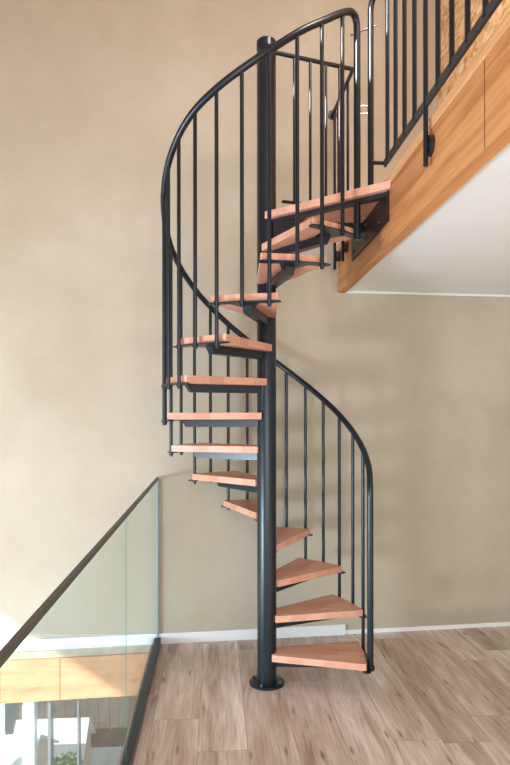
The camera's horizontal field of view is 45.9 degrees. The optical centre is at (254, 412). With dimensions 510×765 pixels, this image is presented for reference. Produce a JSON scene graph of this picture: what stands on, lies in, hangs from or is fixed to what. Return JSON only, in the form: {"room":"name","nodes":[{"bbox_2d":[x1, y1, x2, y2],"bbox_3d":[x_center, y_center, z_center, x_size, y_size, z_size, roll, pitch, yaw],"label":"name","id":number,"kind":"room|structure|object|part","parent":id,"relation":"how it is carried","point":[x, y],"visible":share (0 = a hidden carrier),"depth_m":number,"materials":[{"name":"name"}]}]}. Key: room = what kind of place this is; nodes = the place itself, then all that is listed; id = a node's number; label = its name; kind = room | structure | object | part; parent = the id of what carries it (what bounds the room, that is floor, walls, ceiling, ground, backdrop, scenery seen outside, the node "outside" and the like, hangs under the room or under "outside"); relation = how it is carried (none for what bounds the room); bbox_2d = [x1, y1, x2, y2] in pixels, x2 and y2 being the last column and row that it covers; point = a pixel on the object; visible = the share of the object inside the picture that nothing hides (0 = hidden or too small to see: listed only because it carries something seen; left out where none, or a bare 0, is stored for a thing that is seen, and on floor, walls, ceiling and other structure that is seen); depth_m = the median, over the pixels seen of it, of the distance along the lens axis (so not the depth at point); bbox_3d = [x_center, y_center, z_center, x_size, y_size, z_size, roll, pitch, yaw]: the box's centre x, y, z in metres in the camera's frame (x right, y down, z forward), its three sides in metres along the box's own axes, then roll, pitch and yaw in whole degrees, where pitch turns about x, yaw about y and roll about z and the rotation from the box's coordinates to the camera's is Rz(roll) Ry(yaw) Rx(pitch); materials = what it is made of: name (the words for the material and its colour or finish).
{"room":"stair landing","nodes":[
{"label":"stair landing","id":0,"kind":"room"},
{"bbox_2d":[0,0,509,659],"bbox_3d":[-0.285,-0.852,4.393,7.833,5.060,0.250,0,0,-8],"label":"wall","id":1,"kind":"structure","parent":0,"point":[95,95],"depth_m":4.25,"materials":[{"name":"paint"}]},
{"bbox_2d":[59,658,59,699],"bbox_3d":[-1.335,1.826,4.117,0.006,0.286,0.002,0,0,-4],"label":"trim","id":2,"kind":"structure","parent":1,"relation":"attached to","point":[59,658],"depth_m":4.12,"materials":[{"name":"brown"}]},
{"bbox_2d":[0,653,148,703],"bbox_3d":[-2.443,1.827,4.077,3.467,0.288,0.210,0,0,-8],"label":"trim","id":3,"kind":"structure","parent":1,"relation":"attached to","point":[95,676],"depth_m":4.13,"materials":[{"name":"brown wood"}]},
{"bbox_2d":[0,622,509,651],"bbox_3d":[-0.273,1.581,4.259,7.818,0.075,0.018,0,0,-8],"label":"baseboard","id":4,"kind":"structure","parent":1,"relation":"attached to","point":[333,629],"depth_m":4.24,"materials":[{"name":"paint"}]},
{"bbox_2d":[337,10,509,292],"bbox_3d":[0.856,-1.022,1.022,0.056,0.301,6.752,0,0,-4],"label":"trim","id":5,"kind":"structure","parent":1,"relation":"attached to","point":[416,191],"depth_m":2.31,"materials":[{"name":"brown wood"}]},
{"bbox_2d":[350,0,502,184],"bbox_3d":[0.728,-1.631,1.240,0.170,1.226,4.005,0,0,-4],"label":"railing","id":6,"kind":"object","parent":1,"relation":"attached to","point":[488,8],"visible":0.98,"depth_m":2.62,"materials":[{"name":"black metal"}]},
{"bbox_3d":[0.583,-2.047,3.222,0.146,0.060,0.011,0,0,4],"label":"link rod","id":7,"kind":"part","parent":6,"relation":"part of","materials":[{"name":"silver metal"}]},
{"bbox_3d":[0.770,-1.714,1.241,0.070,1.060,4.001,0,0,-4],"label":"rail","id":8,"kind":"part","parent":6,"relation":"part of","materials":[{"name":"metal"}]},
{"bbox_3d":[0.643,-1.306,3.150,0.019,0.080,0.154,0,0,-18],"label":"rail","id":9,"kind":"part","parent":6,"relation":"part of","materials":[{"name":"black metal"}]},
{"bbox_2d":[346,291,509,296],"bbox_3d":[2.130,-0.881,4.581,2.964,0.014,0.012,0,0,-8],"label":"trim","id":10,"kind":"structure","parent":1,"relation":"attached to","point":[366,292],"depth_m":4.46,"materials":[{"name":"white paint"}]},
{"bbox_2d":[484,60,484,149],"bbox_3d":[0.763,-1.022,1.998,0.001,0.297,0.004,0,0,-4],"label":"trim","id":11,"kind":"structure","parent":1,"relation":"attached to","point":[484,60],"depth_m":2.00,"materials":[{"name":"brown wood"}]},
{"bbox_2d":[118,626,509,764],"bbox_3d":[1.659,1.767,1.172,4.354,0.300,6.946,0,0,-4],"label":"floor","id":12,"kind":"structure","parent":0,"point":[442,696],"depth_m":3.31,"materials":[{"name":"wood"}]},
{"bbox_2d":[0,477,160,764],"bbox_3d":[-0.482,1.036,1.230,0.048,1.166,5.967,0,0,-4],"label":"glass balustrade","id":13,"kind":"object","parent":12,"relation":"on","point":[130,748],"visible":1,"depth_m":2.75,"materials":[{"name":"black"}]},
{"bbox_3d":[-0.483,0.461,1.226,0.018,0.016,5.959,0,0,-4],"label":"cap rail","id":14,"kind":"part","parent":13,"relation":"part of","materials":[{"name":"grey"}]},
{"bbox_2d":[160,7,390,690],"bbox_3d":[0.069,-0.303,3.599,1.263,3.842,1.263,0,0,-4],"label":"spiral staircase","id":15,"kind":"structure","parent":12,"relation":"on","point":[358,214],"depth_m":3.48,"materials":[{"name":"black metal"}]},
{"bbox_3d":[-0.201,0.064,3.601,0.481,0.045,0.048,0,0,0],"label":"support arm","id":16,"kind":"part","parent":15,"relation":"part of"},
{"bbox_3d":[-0.175,-0.136,3.482,0.481,0.045,0.048,0,0,-25],"label":"support arm","id":17,"kind":"part","parent":15,"relation":"part of"},
{"bbox_3d":[-0.172,0.264,3.719,0.481,0.045,0.048,0,0,26],"label":"support arm","id":18,"kind":"part","parent":15,"relation":"part of"},
{"bbox_3d":[-0.100,-0.336,3.387,0.048,0.045,0.481,0,0,39],"label":"support arm","id":19,"kind":"part","parent":15,"relation":"part of"},
{"bbox_3d":[-0.095,0.464,3.813,0.048,0.045,0.481,0,0,-38],"label":"support arm","id":20,"kind":"part","parent":15,"relation":"part of"},
{"bbox_3d":[0.009,-0.536,3.335,0.048,0.045,0.481,0,0,13],"label":"support arm","id":21,"kind":"part","parent":15,"relation":"part of"},
{"bbox_3d":[0.131,-0.736,3.335,0.048,0.045,0.481,0,0,-13],"label":"support arm","id":22,"kind":"part","parent":15,"relation":"part of"},
{"bbox_3d":[0.245,1.064,3.806,0.048,0.045,0.481,0,0,40],"label":"support arm","id":23,"kind":"part","parent":15,"relation":"part of"},
{"bbox_3d":[0.239,-0.926,3.389,0.048,0.045,0.481,0,0,-39],"label":"support arm","id":24,"kind":"part","parent":15,"relation":"part of"},
{"bbox_3d":[0.341,1.490,3.590,0.481,0.045,0.048,0,0,2],"label":"support arm","id":25,"kind":"part","parent":15,"relation":"part of"},
{"bbox_3d":[0.318,1.268,3.709,0.481,0.045,0.048,0,0,-24],"label":"support arm","id":26,"kind":"part","parent":15,"relation":"part of"},
{"bbox_2d":[276,51,353,269],"bbox_3d":[0.492,-1.609,3.920,0.372,1.174,0.909,0,0,29],"label":"landing railing","id":27,"kind":"object","parent":15,"relation":"attached to","point":[332,114],"visible":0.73,"depth_m":3.74,"materials":[{"name":"black metal"}]},
{"bbox_3d":[0.392,-1.282,3.723,0.474,0.020,0.020,0,0,-17],"label":"rail","id":28,"kind":"part","parent":27,"relation":"part of","materials":[{"name":"black metal"}]},
{"bbox_3d":[0.370,-2.162,3.702,0.527,0.025,0.025,0,0,-20],"label":"rail","id":29,"kind":"part","parent":27,"relation":"part of","materials":[{"name":"black metal"}]},
{"bbox_3d":[0.591,-2.162,4.081,0.025,0.025,0.592,0,0,-5],"label":"rail","id":30,"kind":"part","parent":27,"relation":"part of","materials":[{"name":"black metal"}]},
{"bbox_3d":[0.657,-1.061,3.498,0.010,0.157,0.820,0,0,-4],"label":"mounting plate","id":31,"kind":"part","parent":15,"relation":"part of","materials":[{"name":"black metal"}]},
{"bbox_2d":[348,143,509,294],"bbox_3d":[2.353,-0.937,1.218,2.957,0.095,6.946,0,0,-4],"label":"ceiling","id":32,"kind":"structure","parent":0,"point":[463,247],"depth_m":3.28,"materials":[{"name":"white paint"}]},
{"bbox_2d":[438,0,509,106],"bbox_3d":[1.603,-2.184,1.094,0.028,1.999,6.798,0,0,-4],"label":"wall","id":33,"kind":"structure","parent":0,"point":[503,8],"depth_m":4.05,"materials":[{"name":"brown wood"}]},
{"bbox_3d":[-0.059,4.543,1.084,7.800,0.150,7.000,0,0,-4],"label":"floor","id":34,"kind":"structure","parent":0,"visible":0},
{"bbox_2d":[23,699,80,764],"bbox_3d":[-2.419,3.226,4.070,3.502,2.490,0.080,0,0,-8],"label":"window","id":35,"kind":"structure","parent":34,"relation":"on","point":[30,709],"depth_m":4.16,"materials":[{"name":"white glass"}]},
{"bbox_3d":[-1.562,3.192,4.183,0.075,2.393,0.085,0,0,-4],"label":"frame","id":36,"kind":"part","parent":35,"relation":"part of","materials":[{"name":"white"}]},
{"bbox_3d":[-1.425,3.192,4.201,0.020,2.393,0.082,0,0,-4],"label":"frame","id":37,"kind":"part","parent":35,"relation":"part of","materials":[{"name":"grey metal"}]},
{"bbox_3d":[-1.234,3.192,4.227,0.010,2.393,0.081,0,0,-4],"label":"frame","id":38,"kind":"part","parent":35,"relation":"part of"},
{"label":"outside","id":39,"kind":"structure","parent":0,"visible":0},
{"bbox_2d":[9,727,122,764],"bbox_3d":[-3.425,4.747,11.008,22.000,0.150,12.750,0,0,-4],"label":"ground","id":40,"kind":"structure","parent":39,"point":[109,755],"depth_m":8.19,"materials":[{"name":"white"}]},
{"bbox_2d":[0,703,13,734],"bbox_3d":[-5.710,2.674,9.914,4.100,4.000,3.030,0,0,-4],"label":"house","id":41,"kind":"structure","parent":40,"relation":"on","point":[7,709],"depth_m":8.64,"materials":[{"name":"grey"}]},
{"bbox_2d":[0,734,58,764],"bbox_3d":[-3.525,4.044,6.316,2.500,1.255,1.520,0,0,-4],"label":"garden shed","id":42,"kind":"object","parent":40,"relation":"on","point":[11,746],"visible":0.67,"depth_m":6.31,"materials":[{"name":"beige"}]},
{"bbox_3d":[-3.500,3.676,5.937,2.500,0.519,0.760,0,0,-4],"label":"roof panel","id":43,"kind":"part","parent":42,"relation":"part of","materials":[{"name":"white"}]},
{"bbox_3d":[-3.550,3.676,6.695,2.500,0.519,0.760,0,0,-4],"label":"roof panel","id":44,"kind":"part","parent":42,"relation":"part of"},
{"bbox_2d":[14,699,76,729],"bbox_3d":[-2.925,3.631,8.753,1.100,2.080,0.115,0,0,-4],"label":"fence","id":45,"kind":"object","parent":40,"relation":"on","point":[62,708],"visible":0.02,"depth_m":8.70,"materials":[{"name":"grey wood"}]},
{"bbox_2d":[13,717,95,764],"bbox_3d":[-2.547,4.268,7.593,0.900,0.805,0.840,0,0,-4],"label":"garden shed","id":46,"kind":"object","parent":40,"relation":"on","point":[65,729],"visible":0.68,"depth_m":7.50,"materials":[{"name":"beige"}]},
{"bbox_3d":[-2.561,4.079,7.803,0.900,0.427,0.420,0,0,-4],"label":"roof panel","id":47,"kind":"part","parent":46,"relation":"part of","materials":[{"name":"white"}]},
{"bbox_2d":[54,750,83,764],"bbox_3d":[-1.904,4.061,6.079,0.375,1.218,0.391,0,0,-4],"label":"shrub","id":48,"kind":"object","parent":40,"relation":"on","point":[64,758],"visible":0.86,"depth_m":6.08,"materials":[{"name":"green plant"}]},
{"bbox_2d":[81,695,136,747],"bbox_3d":[-1.050,3.629,8.427,2.800,2.080,0.115,0,0,-4],"label":"fence","id":49,"kind":"object","parent":40,"relation":"on","point":[107,715],"visible":0.08,"depth_m":8.30,"materials":[{"name":"grey wood"}]}
]}

